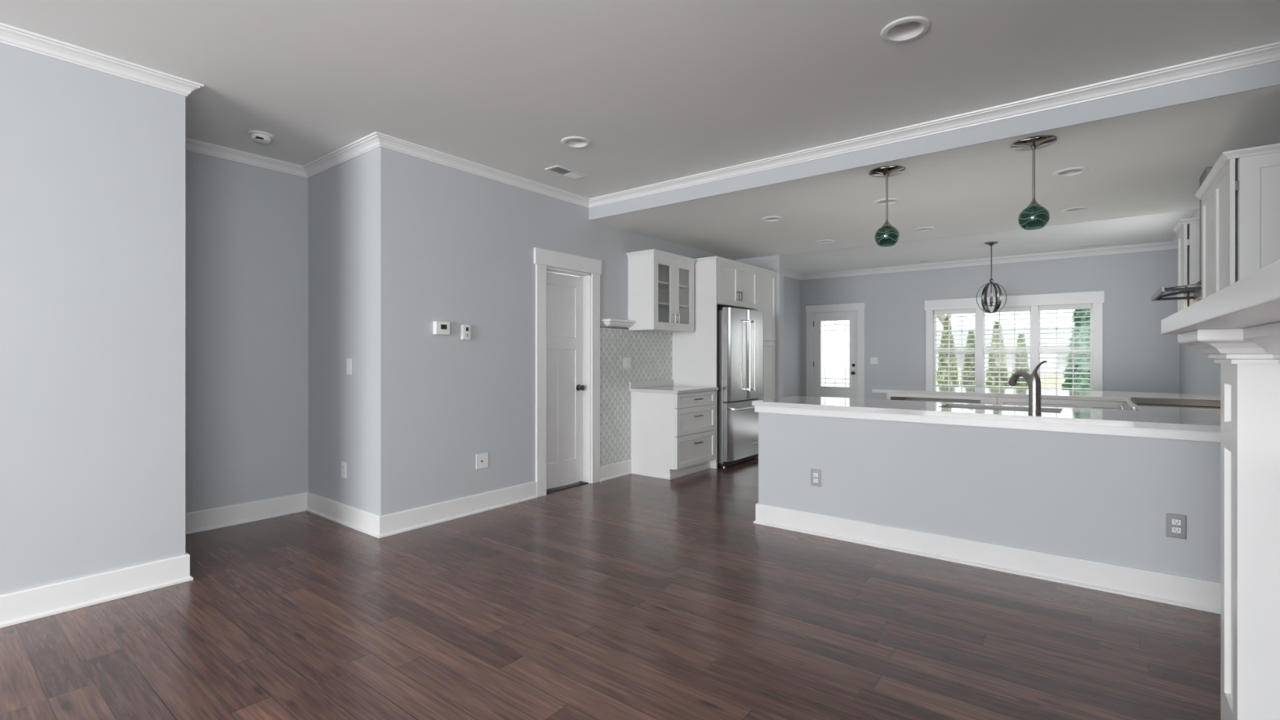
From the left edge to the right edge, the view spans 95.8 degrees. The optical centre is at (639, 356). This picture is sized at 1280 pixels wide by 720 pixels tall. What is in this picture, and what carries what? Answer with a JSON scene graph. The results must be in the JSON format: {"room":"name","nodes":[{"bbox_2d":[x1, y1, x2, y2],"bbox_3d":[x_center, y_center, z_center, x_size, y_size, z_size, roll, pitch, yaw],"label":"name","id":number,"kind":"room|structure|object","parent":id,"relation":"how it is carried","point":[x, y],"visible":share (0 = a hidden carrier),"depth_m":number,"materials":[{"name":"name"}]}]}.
{"room":"empty living room","nodes":[
{"label":"empty living room","id":0,"kind":"room"},
{"bbox_2d":[0,42,185,595],"bbox_3d":[-5.410,-0.150,-0.357,0.130,2.800,9.190,0,0,38],"label":"wall","id":1,"kind":"structure","parent":0,"point":[92,162],"depth_m":2.92,"materials":[{"name":"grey paint"}]},
{"bbox_2d":[0,22,1279,208],"bbox_3d":[-2.855,-1.486,-0.331,5.960,0.068,12.370,0,0,38],"label":"crown molding","id":2,"kind":"structure","parent":1,"relation":"attached to","point":[10,35],"depth_m":3.72,"materials":[{"name":"white paint"}]},
{"bbox_2d":[185,150,308,512],"bbox_3d":[-3.532,-0.150,3.757,0.130,2.800,2.790,0,0,38],"label":"wall","id":3,"kind":"structure","parent":0,"point":[246,225],"depth_m":4.36,"materials":[{"name":"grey paint"}]},
{"bbox_2d":[308,146,735,515],"bbox_3d":[-0.656,-0.150,6.410,1.150,2.800,5.190,0,0,38],"label":"wall","id":4,"kind":"structure","parent":0,"point":[400,243],"depth_m":4.45,"materials":[{"name":"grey paint"}]},
{"bbox_2d":[0,480,537,627],"bbox_3d":[-4.956,1.177,0.864,1.178,0.145,11.674,0,0,38],"label":"baseboard","id":5,"kind":"structure","parent":4,"relation":"attached to","point":[372,524],"depth_m":4.08,"materials":[{"name":"white paint"}]},
{"bbox_2d":[341,461,346,478],"bbox_3d":[-2.217,0.850,4.331,0.072,0.118,0.009,0,0,38],"label":"wall outlet","id":6,"kind":"object","parent":4,"relation":"attached to","point":[344,464],"visible":1,"depth_m":4.33,"materials":[{"name":"white plastic"}]},
{"bbox_2d":[346,358,351,374],"bbox_3d":[-2.154,0.075,4.282,0.072,0.118,0.010,0,0,38],"label":"light switch","id":7,"kind":"object","parent":4,"relation":"attached to","point":[348,361],"visible":1,"depth_m":4.27,"materials":[{"name":"white plastic"}]},
{"bbox_2d":[432,320,449,334],"bbox_3d":[-1.493,-0.212,4.359,0.048,0.100,0.120,0,0,38],"label":"thermostat","id":8,"kind":"object","parent":4,"relation":"attached to","point":[439,327],"visible":1,"depth_m":4.33,"materials":[{"name":"white plastic"}]},
{"bbox_2d":[460,324,470,339],"bbox_3d":[-1.365,-0.188,4.535,0.033,0.120,0.076,0,0,38],"label":"wall sensor","id":9,"kind":"object","parent":4,"relation":"attached to","point":[464,329],"visible":1,"depth_m":4.52,"materials":[{"name":"white plastic"}]},
{"bbox_2d":[475,452,488,469],"bbox_3d":[-1.274,0.845,4.673,0.008,0.118,0.118,0,0,38],"label":"cable plate","id":10,"kind":"object","parent":4,"relation":"attached to","point":[482,460],"visible":1,"depth_m":4.67,"materials":[{"name":"white plastic"}]},
{"bbox_2d":[533,247,601,497],"bbox_3d":[-0.716,0.146,5.489,0.166,2.208,0.872,0,0,38],"label":"door","id":11,"kind":"structure","parent":4,"relation":"in","point":[567,307],"depth_m":5.57,"materials":[{"name":"white paint"}]},
{"bbox_2d":[600,459,631,481],"bbox_3d":[-0.249,1.177,5.974,0.028,0.145,0.498,0,0,38],"label":"baseboard","id":12,"kind":"structure","parent":4,"relation":"attached to","point":[608,472],"depth_m":5.96,"materials":[{"name":"white paint"}]},
{"bbox_2d":[601,319,635,327],"bbox_3d":[-0.211,-0.339,5.951,0.115,0.066,0.412,0,0,38],"label":"ledge shelf","id":13,"kind":"object","parent":4,"relation":"attached to","point":[609,322],"visible":1,"depth_m":5.89,"materials":[{"name":"white paint"}]},
{"bbox_2d":[600,327,672,466],"bbox_3d":[-0.016,0.410,6.287,0.010,1.390,1.278,0,0,38],"label":"tile backsplash","id":14,"kind":"structure","parent":4,"relation":"attached to","point":[651,353],"depth_m":6.05,"materials":[{"name":"white tile"}]},
{"bbox_2d":[600,326,628,328],"bbox_3d":[-0.015,-0.290,6.286,0.014,0.010,1.278,0,0,38],"label":"strip","id":15,"kind":"object","parent":14,"relation":"attached to","point":[600,326],"visible":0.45,"depth_m":5.95,"materials":[{"name":"silver metal"}]},
{"bbox_2d":[623,357,631,368],"bbox_3d":[-0.135,0.072,6.119,0.010,0.116,0.116,0,0,38],"label":"light switch","id":16,"kind":"object","parent":14,"relation":"attached to","point":[627,361],"visible":1,"depth_m":6.12,"materials":[{"name":"white plastic"}]},
{"bbox_2d":[626,248,696,332],"bbox_3d":[0.247,-0.684,6.327,0.375,0.818,0.802,0,0,38],"label":"upper cabinet","id":17,"kind":"object","parent":4,"relation":"attached to","point":[660,283],"visible":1,"depth_m":6.15,"materials":[{"name":"white paint"}]},
{"bbox_2d":[657,280,688,289],"bbox_3d":[0.235,-0.779,6.356,0.298,0.018,0.730,0,0,38],"label":"shelf","id":18,"kind":"object","parent":17,"relation":"attached to","point":[661,285],"depth_m":6.30,"materials":[{"name":"white paint"}]},
{"bbox_2d":[657,302,688,308],"bbox_3d":[0.235,-0.559,6.356,0.298,0.018,0.730,0,0,38],"label":"shelf","id":19,"kind":"object","parent":17,"relation":"attached to","point":[672,304],"depth_m":6.30,"materials":[{"name":"white paint"}]},
{"bbox_2d":[0,457,1220,719],"bbox_3d":[-0.981,1.280,2.158,6.600,0.060,19.000,0,0,38],"label":"floor","id":20,"kind":"structure","parent":0,"point":[629,597],"depth_m":2.60,"materials":[{"name":"brown wood"}]},
{"bbox_2d":[546,480,588,493],"bbox_3d":[-0.737,1.247,5.508,0.130,0.006,0.613,0,0,38],"label":"threshold","id":21,"kind":"object","parent":20,"relation":"on","point":[580,482],"visible":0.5,"depth_m":5.51,"materials":[{"name":"black plastic"}]},
{"bbox_2d":[631,390,715,479],"bbox_3d":[0.379,0.814,6.290,0.627,0.873,0.786,0,0,38],"label":"base cabinet","id":22,"kind":"object","parent":20,"relation":"on","point":[673,435],"visible":1,"depth_m":6.03,"materials":[{"name":"white paint"}]},
{"bbox_2d":[629,379,718,393],"bbox_3d":[0.377,0.326,6.279,0.619,0.101,0.804,0,0,38],"label":"countertop","id":23,"kind":"structure","parent":22,"relation":"on","point":[667,386],"depth_m":6.25,"materials":[{"name":"stone"}]},
{"bbox_2d":[672,256,759,468],"bbox_3d":[0.926,0.072,6.987,0.635,2.356,1.036,0,0,38],"label":"tall cabinet","id":24,"kind":"object","parent":20,"relation":"on","point":[719,282],"visible":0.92,"depth_m":6.58,"materials":[{"name":"white paint"}]},
{"bbox_2d":[716,306,764,467],"bbox_3d":[1.026,0.352,6.957,0.753,1.795,0.910,0,0,38],"label":"refrigerator","id":25,"kind":"object","parent":20,"relation":"on","point":[740,331],"visible":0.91,"depth_m":6.58,"materials":[{"name":"silver metal"}]},
{"bbox_2d":[749,267,777,399],"bbox_3d":[1.409,0.072,7.607,0.635,2.356,0.534,0,0,38],"label":"pantry cabinet","id":26,"kind":"object","parent":20,"relation":"on","point":[766,277],"visible":0.13,"depth_m":7.50,"materials":[{"name":"white paint"}]},
{"bbox_2d":[886,392,1125,409],"bbox_3d":[3.692,0.809,5.306,2.548,0.881,0.650,0,0,38],"label":"base cabinet","id":27,"kind":"object","parent":20,"relation":"on","point":[1110,405],"visible":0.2,"depth_m":5.22,"materials":[{"name":"white paint"}]},
{"bbox_2d":[871,385,1220,401],"bbox_3d":[3.740,0.352,5.477,2.684,0.031,1.102,0,0,38],"label":"countertop","id":28,"kind":"structure","parent":27,"relation":"on","point":[1113,396],"depth_m":5.29,"materials":[{"name":"stone"}]},
{"bbox_2d":[1120,397,1220,410],"bbox_3d":[3.924,0.744,4.146,0.753,0.832,0.760,0,0,38],"label":"range","id":29,"kind":"object","parent":20,"relation":"on","point":[1129,405],"visible":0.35,"depth_m":4.14,"materials":[{"name":"silver metal"}]},
{"bbox_2d":[1160,259,1279,719],"bbox_3d":[1.194,0.561,0.968,0.303,1.378,2.475,0,0,38],"label":"fireplace mantel","id":30,"kind":"object","parent":20,"relation":"on","point":[1237,325],"visible":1,"depth_m":1.62,"materials":[{"name":"white paint"}]},
{"bbox_2d":[1160,259,1279,334],"bbox_3d":[1.194,-0.102,0.968,0.303,0.052,2.475,0,0,38],"label":"shelf","id":31,"kind":"object","parent":30,"relation":"attached to","point":[1251,304],"depth_m":1.13,"materials":[{"name":"white paint"}]},
{"bbox_2d":[0,0,1279,198],"bbox_3d":[-2.889,-1.580,-0.374,6.220,0.120,12.520,0,0,38],"label":"ceiling","id":32,"kind":"structure","parent":0,"point":[660,91],"depth_m":2.96,"materials":[{"name":"paint"}]},
{"bbox_2d":[248,130,273,144],"bbox_3d":[-2.601,-1.495,3.969,0.144,0.050,0.144,0,0,38],"label":"smoke detector","id":33,"kind":"object","parent":32,"relation":"attached to","point":[257,136],"visible":1,"depth_m":3.93,"materials":[{"name":"white plastic"}]},
{"bbox_2d":[544,165,586,179],"bbox_3d":[-0.610,-1.514,4.784,0.150,0.011,0.340,0,0,38],"label":"ceiling vent","id":34,"kind":"object","parent":32,"relation":"in","point":[558,170],"visible":1,"depth_m":4.77,"materials":[{"name":"white plastic"}]},
{"bbox_2d":[560,136,591,147],"bbox_3d":[-0.454,-1.558,4.105,0.212,0.097,0.212,0,0,38],"label":"recessed light","id":35,"kind":"object","parent":32,"relation":"in","point":[571,141],"visible":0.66,"depth_m":4.15,"materials":[{"name":"white plastic"}]},
{"bbox_2d":[880,16,930,42],"bbox_3d":[1.233,-1.558,2.690,0.212,0.097,0.212,0,0,38],"label":"recessed light","id":36,"kind":"object","parent":32,"relation":"in","point":[909,28],"visible":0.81,"depth_m":2.73,"materials":[{"name":"white plastic"}]},
{"bbox_2d":[735,254,783,398],"bbox_3d":[1.455,-0.150,7.998,1.070,2.800,0.130,0,0,38],"label":"wall","id":37,"kind":"structure","parent":0,"point":[773,263],"depth_m":7.65,"materials":[{"name":"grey paint"}]},
{"bbox_2d":[783,275,800,396],"bbox_3d":[1.998,-0.150,9.673,0.130,2.800,3.440,0,0,38],"label":"wall","id":38,"kind":"structure","parent":0,"point":[792,286],"depth_m":10.57,"materials":[{"name":"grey paint"}]},
{"bbox_2d":[589,60,1279,255],"bbox_3d":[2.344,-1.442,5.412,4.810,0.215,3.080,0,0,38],"label":"beam","id":39,"kind":"structure","parent":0,"point":[1268,74],"depth_m":3.60,"materials":[{"name":"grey paint"}]},
{"bbox_2d":[591,84,1279,259],"bbox_3d":[2.340,-1.395,5.416,5.080,0.120,3.058,0,0,38],"label":"ceiling","id":40,"kind":"structure","parent":0,"point":[1151,162],"depth_m":4.69,"materials":[{"name":"paint"}]},
{"bbox_2d":[760,216,782,222],"bbox_3d":[1.281,-1.373,5.618,0.212,0.097,0.212,0,0,38],"label":"recessed light","id":41,"kind":"object","parent":40,"relation":"in","point":[768,219],"visible":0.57,"depth_m":5.65,"materials":[{"name":"white plastic"}]},
{"bbox_2d":[816,239,835,244],"bbox_3d":[2.155,-1.373,6.724,0.212,0.097,0.212,0,0,38],"label":"recessed light","id":42,"kind":"object","parent":40,"relation":"in","point":[827,241],"visible":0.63,"depth_m":6.75,"materials":[{"name":"white plastic"}]},
{"bbox_2d":[868,165,905,246],"bbox_3d":[1.780,-1.067,4.171,0.244,0.535,0.244,0,0,38],"label":"pendant light","id":43,"kind":"object","parent":40,"relation":"hanging from","point":[887,235],"visible":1,"depth_m":4.13,"materials":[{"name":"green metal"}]},
{"bbox_2d":[873,197,900,204],"bbox_3d":[2.126,-1.373,4.986,0.212,0.097,0.212,0,0,38],"label":"recessed light","id":44,"kind":"object","parent":40,"relation":"in","point":[891,201],"visible":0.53,"depth_m":5.01,"materials":[{"name":"white plastic"}]},
{"bbox_2d":[913,226,935,231],"bbox_3d":[2.988,-1.373,6.076,0.212,0.097,0.212,0,0,38],"label":"recessed light","id":45,"kind":"object","parent":40,"relation":"in","point":[923,228],"visible":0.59,"depth_m":6.10,"materials":[{"name":"white plastic"}]},
{"bbox_2d":[1010,135,1057,230],"bbox_3d":[2.460,-1.067,3.616,0.244,0.535,0.244,0,0,38],"label":"pendant light","id":46,"kind":"object","parent":40,"relation":"hanging from","point":[1034,216],"visible":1,"depth_m":3.58,"materials":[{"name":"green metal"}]},
{"bbox_2d":[1052,166,1088,177],"bbox_3d":[3.110,-1.373,4.182,0.212,0.097,0.212,0,0,38],"label":"recessed light","id":47,"kind":"object","parent":40,"relation":"in","point":[1070,171],"visible":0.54,"depth_m":4.20,"materials":[{"name":"white plastic"}]},
{"bbox_2d":[1061,206,1090,213],"bbox_3d":[3.959,-1.373,5.257,0.212,0.097,0.212,0,0,38],"label":"recessed light","id":48,"kind":"object","parent":40,"relation":"in","point":[1077,209],"visible":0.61,"depth_m":5.28,"materials":[{"name":"white plastic"}]},
{"bbox_2d":[783,209,1193,274],"bbox_3d":[4.116,-1.580,8.030,5.490,0.120,3.430,0,0,38],"label":"ceiling","id":49,"kind":"structure","parent":0,"point":[1153,228],"depth_m":7.87,"materials":[{"name":"paint"}]},
{"bbox_2d":[976,241,1006,313],"bbox_3d":[4.702,-1.047,7.745,0.346,0.944,0.345,0,0,38],"label":"orb chandelier","id":50,"kind":"object","parent":49,"relation":"hanging from","point":[984,297],"visible":1,"depth_m":7.71,"materials":[{"name":"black metal"}]},
{"bbox_2d":[1078,243,1108,248],"bbox_3d":[6.216,-1.514,7.936,0.320,0.011,0.110,0,0,38],"label":"ceiling vent","id":51,"kind":"object","parent":49,"relation":"in","point":[1096,245],"visible":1,"depth_m":7.92,"materials":[{"name":"white plastic"}]},
{"bbox_2d":[758,412,1220,582],"bbox_3d":[2.067,0.820,3.498,2.895,0.860,0.120,0,0,38],"label":"wall","id":52,"kind":"structure","parent":0,"point":[1107,499],"depth_m":3.35,"materials":[{"name":"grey paint"}]},
{"bbox_2d":[810,468,821,486],"bbox_3d":[1.235,0.853,4.064,0.074,0.118,0.009,0,0,38],"label":"wall outlet","id":53,"kind":"object","parent":52,"relation":"attached to","point":[815,474],"visible":1,"depth_m":4.06,"materials":[{"name":"white plastic"}]},
{"bbox_2d":[751,395,1220,442],"bbox_3d":[2.412,0.378,3.966,2.924,0.081,1.373,0,0,38],"label":"countertop","id":54,"kind":"structure","parent":52,"relation":"on","point":[1168,422],"depth_m":3.47,"materials":[{"name":"stone"}]},
{"bbox_2d":[1008,360,1047,414],"bbox_3d":[2.299,0.180,3.452,0.064,0.314,0.348,0,0,6],"label":"kitchen faucet","id":55,"kind":"object","parent":54,"relation":"on","point":[1033,381],"visible":1,"depth_m":3.34,"materials":[{"name":"silver metal"}]},
{"bbox_2d":[753,502,1220,613],"bbox_3d":[2.048,1.177,3.495,2.923,0.145,0.148,0,0,38],"label":"baseboard","id":56,"kind":"structure","parent":52,"relation":"attached to","point":[1160,587],"depth_m":3.34,"materials":[{"name":"white paint"}]},
{"bbox_2d":[1166,513,1186,538],"bbox_3d":[2.706,0.857,2.919,0.074,0.118,0.009,0,0,38],"label":"wall outlet","id":57,"kind":"object","parent":52,"relation":"attached to","point":[1175,523],"visible":1,"depth_m":2.92,"materials":[{"name":"white plastic"}]},
{"bbox_2d":[1172,519,1181,525],"bbox_3d":[2.704,0.837,2.917,0.033,0.027,0.003,0,0,38],"label":"receptacle","id":58,"kind":"object","parent":57,"relation":"attached to","point":[1175,522],"depth_m":2.92,"materials":[{"name":"white plastic"}]},
{"bbox_2d":[1172,527,1181,533],"bbox_3d":[2.704,0.877,2.917,0.033,0.027,0.003,0,0,38],"label":"receptacle","id":59,"kind":"object","parent":57,"relation":"attached to","point":[1175,530],"depth_m":2.92,"materials":[{"name":"white plastic"}]},
{"bbox_2d":[800,248,1179,399],"bbox_3d":[5.130,-0.150,9.332,5.230,2.800,0.130,0,0,38],"label":"wall","id":60,"kind":"structure","parent":0,"point":[1137,357],"depth_m":8.71,"materials":[{"name":"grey paint"}]},
{"bbox_2d":[805,302,865,398],"bbox_3d":[3.555,0.155,10.529,1.075,2.190,0.176,0,0,38],"label":"door","id":61,"kind":"structure","parent":60,"relation":"in","point":[835,333],"depth_m":10.53,"materials":[{"name":"white paint"}]},
{"bbox_2d":[870,357,877,364],"bbox_3d":[4.070,0.078,10.068,0.128,0.118,0.010,0,0,38],"label":"light switch","id":62,"kind":"object","parent":60,"relation":"attached to","point":[873,360],"visible":1,"depth_m":10.07,"materials":[{"name":"white plastic"}]},
{"bbox_2d":[933,309,975,387],"bbox_3d":[5.114,-0.080,9.381,0.645,1.350,0.062,0,0,38],"label":"window","id":63,"kind":"structure","parent":60,"relation":"in","point":[934,315],"depth_m":9.45,"materials":[{"name":"white paint"}]},
{"bbox_2d":[936,313,974,350],"bbox_3d":[5.117,-0.400,9.385,0.557,0.610,0.016,0,0,38],"label":"grille","id":64,"kind":"object","parent":63,"relation":"attached to","point":[948,331],"depth_m":9.38,"materials":[{"name":"white paint"}]},
{"bbox_2d":[948,351,974,386],"bbox_3d":[5.102,0.237,9.366,0.557,0.615,0.016,0,0,38],"label":"grille","id":65,"kind":"object","parent":63,"relation":"attached to","point":[948,352],"depth_m":9.31,"materials":[{"name":"white paint"}]},
{"bbox_2d":[783,208,1199,279],"bbox_3d":[4.107,-1.474,8.018,5.230,0.092,3.200,0,0,38],"label":"crown molding","id":66,"kind":"structure","parent":60,"relation":"attached to","point":[1173,244],"depth_m":8.84,"materials":[{"name":"white paint"}]},
{"bbox_2d":[983,306,1031,388],"bbox_3d":[5.674,-0.080,8.945,0.675,1.350,0.062,0,0,38],"label":"window","id":67,"kind":"structure","parent":60,"relation":"in","point":[999,350],"depth_m":8.93,"materials":[{"name":"white paint"}]},
{"bbox_2d":[984,351,1029,388],"bbox_3d":[5.662,0.237,8.930,0.587,0.615,0.016,0,0,38],"label":"grille","id":68,"kind":"object","parent":67,"relation":"attached to","point":[984,352],"depth_m":8.98,"materials":[{"name":"white paint"}]},
{"bbox_2d":[985,311,1030,349],"bbox_3d":[5.677,-0.400,8.949,0.587,0.610,0.016,0,0,38],"label":"grille","id":69,"kind":"object","parent":67,"relation":"attached to","point":[1014,312],"depth_m":8.88,"materials":[{"name":"white paint"}]},
{"bbox_2d":[924,290,1104,391],"bbox_3d":[5.651,-0.102,8.895,2.350,1.635,0.180,0,0,38],"label":"window","id":70,"kind":"structure","parent":60,"relation":"in","point":[1091,350],"depth_m":8.64,"materials":[{"name":"white paint"}]},
{"bbox_2d":[934,308,975,386],"bbox_3d":[5.077,-0.080,9.333,0.585,1.342,0.050,0,0,38],"label":"window blind","id":71,"kind":"object","parent":70,"relation":"attached to","point":[970,311],"visible":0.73,"depth_m":9.32,"materials":[{"name":"white plastic"}]},
{"bbox_2d":[983,306,1031,388],"bbox_3d":[5.637,-0.080,8.897,0.615,1.342,0.050,0,0,38],"label":"window blind","id":72,"kind":"object","parent":70,"relation":"attached to","point":[1024,308],"visible":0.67,"depth_m":8.89,"materials":[{"name":"white plastic"}]},
{"bbox_2d":[1039,303,1091,390],"bbox_3d":[6.205,-0.080,8.455,0.615,1.342,0.050,0,0,38],"label":"window blind","id":73,"kind":"object","parent":70,"relation":"attached to","point":[1081,306],"visible":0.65,"depth_m":8.43,"materials":[{"name":"white plastic"}]},
{"bbox_2d":[1040,309,1089,349],"bbox_3d":[6.245,-0.400,8.507,0.587,0.610,0.016,0,0,38],"label":"grille","id":74,"kind":"object","parent":70,"relation":"attached to","point":[1056,329],"depth_m":8.50,"materials":[{"name":"white paint"}]},
{"bbox_2d":[1040,351,1089,390],"bbox_3d":[6.231,0.237,8.488,0.587,0.615,0.016,0,0,38],"label":"grille","id":75,"kind":"object","parent":70,"relation":"attached to","point":[1041,351],"depth_m":8.48,"materials":[{"name":"white paint"}]},
{"bbox_2d":[1179,142,1279,394],"bbox_3d":[1.516,-0.150,0.328,0.130,2.800,18.780,0,0,38],"label":"wall","id":76,"kind":"structure","parent":0,"point":[1198,373],"depth_m":6.39,"materials":[{"name":"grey paint"}]},
{"bbox_2d":[1151,167,1212,301],"bbox_3d":[4.124,-0.882,4.223,0.536,0.904,0.850,0,0,38],"label":"range hood","id":77,"kind":"object","parent":76,"relation":"attached to","point":[1195,289],"visible":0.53,"depth_m":4.30,"materials":[{"name":"silver metal"}]},
{"bbox_2d":[1173,217,1199,311],"bbox_3d":[4.594,-0.609,4.692,0.370,0.968,0.452,0,0,38],"label":"upper cabinet","id":78,"kind":"object","parent":76,"relation":"attached to","point":[1187,229],"visible":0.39,"depth_m":4.63,"materials":[{"name":"white paint"}]},
{"bbox_2d":[1195,142,1279,299],"bbox_3d":[3.583,-0.609,3.393,0.370,0.968,1.042,0,0,38],"label":"upper cabinet","id":79,"kind":"object","parent":76,"relation":"attached to","point":[1239,196],"visible":0.65,"depth_m":3.08,"materials":[{"name":"white paint"}]},
{"label":"outside","id":80,"kind":"structure","parent":0,"visible":0},
{"bbox_2d":[936,373,1066,390],"bbox_3d":[30.895,1.610,39.687,120.000,0.120,79.410,0,0,38],"label":"lawn","id":81,"kind":"structure","parent":80,"point":[1059,380],"depth_m":36.44,"materials":[{"name":"green plant"}]},
{"bbox_2d":[936,314,958,380],"bbox_3d":[9.464,-2.254,19.410,6.430,7.637,3.810,0,0,-5],"label":"bare tree","id":82,"kind":"object","parent":81,"relation":"on","point":[940,315],"visible":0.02,"depth_m":19.01,"materials":[{"name":"grey plant"}]},
{"bbox_2d":[936,314,959,386],"bbox_3d":[7.123,0.287,13.443,0.655,2.525,0.659,0,0,38],"label":"tree","id":83,"kind":"object","parent":81,"relation":"on","point":[945,323],"visible":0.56,"depth_m":13.37,"materials":[{"name":"green plant"}]},
{"bbox_2d":[960,328,974,386],"bbox_3d":[8.224,0.435,14.364,0.654,2.229,0.669,0,0,38],"label":"tree","id":84,"kind":"object","parent":81,"relation":"on","point":[972,341],"visible":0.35,"depth_m":14.31,"materials":[{"name":"green plant"}]},
{"bbox_2d":[985,320,1010,388],"bbox_3d":[7.935,0.375,12.842,0.638,2.350,0.660,0,0,38],"label":"tree","id":85,"kind":"object","parent":81,"relation":"on","point":[995,326],"visible":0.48,"depth_m":12.76,"materials":[{"name":"green plant"}]},
{"bbox_2d":[936,324,1074,375],"bbox_3d":[33.351,-0.550,52.609,17.000,4.200,9.000,0,0,38],"label":"house","id":86,"kind":"structure","parent":81,"relation":"on","point":[1059,335],"depth_m":49.09,"materials":[{"name":"white"}]},
{"bbox_2d":[1010,332,1029,388],"bbox_3d":[9.037,0.487,13.743,0.615,2.126,0.623,0,0,38],"label":"tree","id":87,"kind":"object","parent":81,"relation":"on","point":[1020,335],"visible":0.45,"depth_m":13.67,"materials":[{"name":"green plant"}]},
{"bbox_2d":[1061,308,1089,391],"bbox_3d":[9.338,-0.380,11.971,1.284,3.859,1.224,0,0,38],"label":"spruce tree","id":88,"kind":"object","parent":81,"relation":"on","point":[1087,313],"visible":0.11,"depth_m":11.93,"materials":[{"name":"green plant"}]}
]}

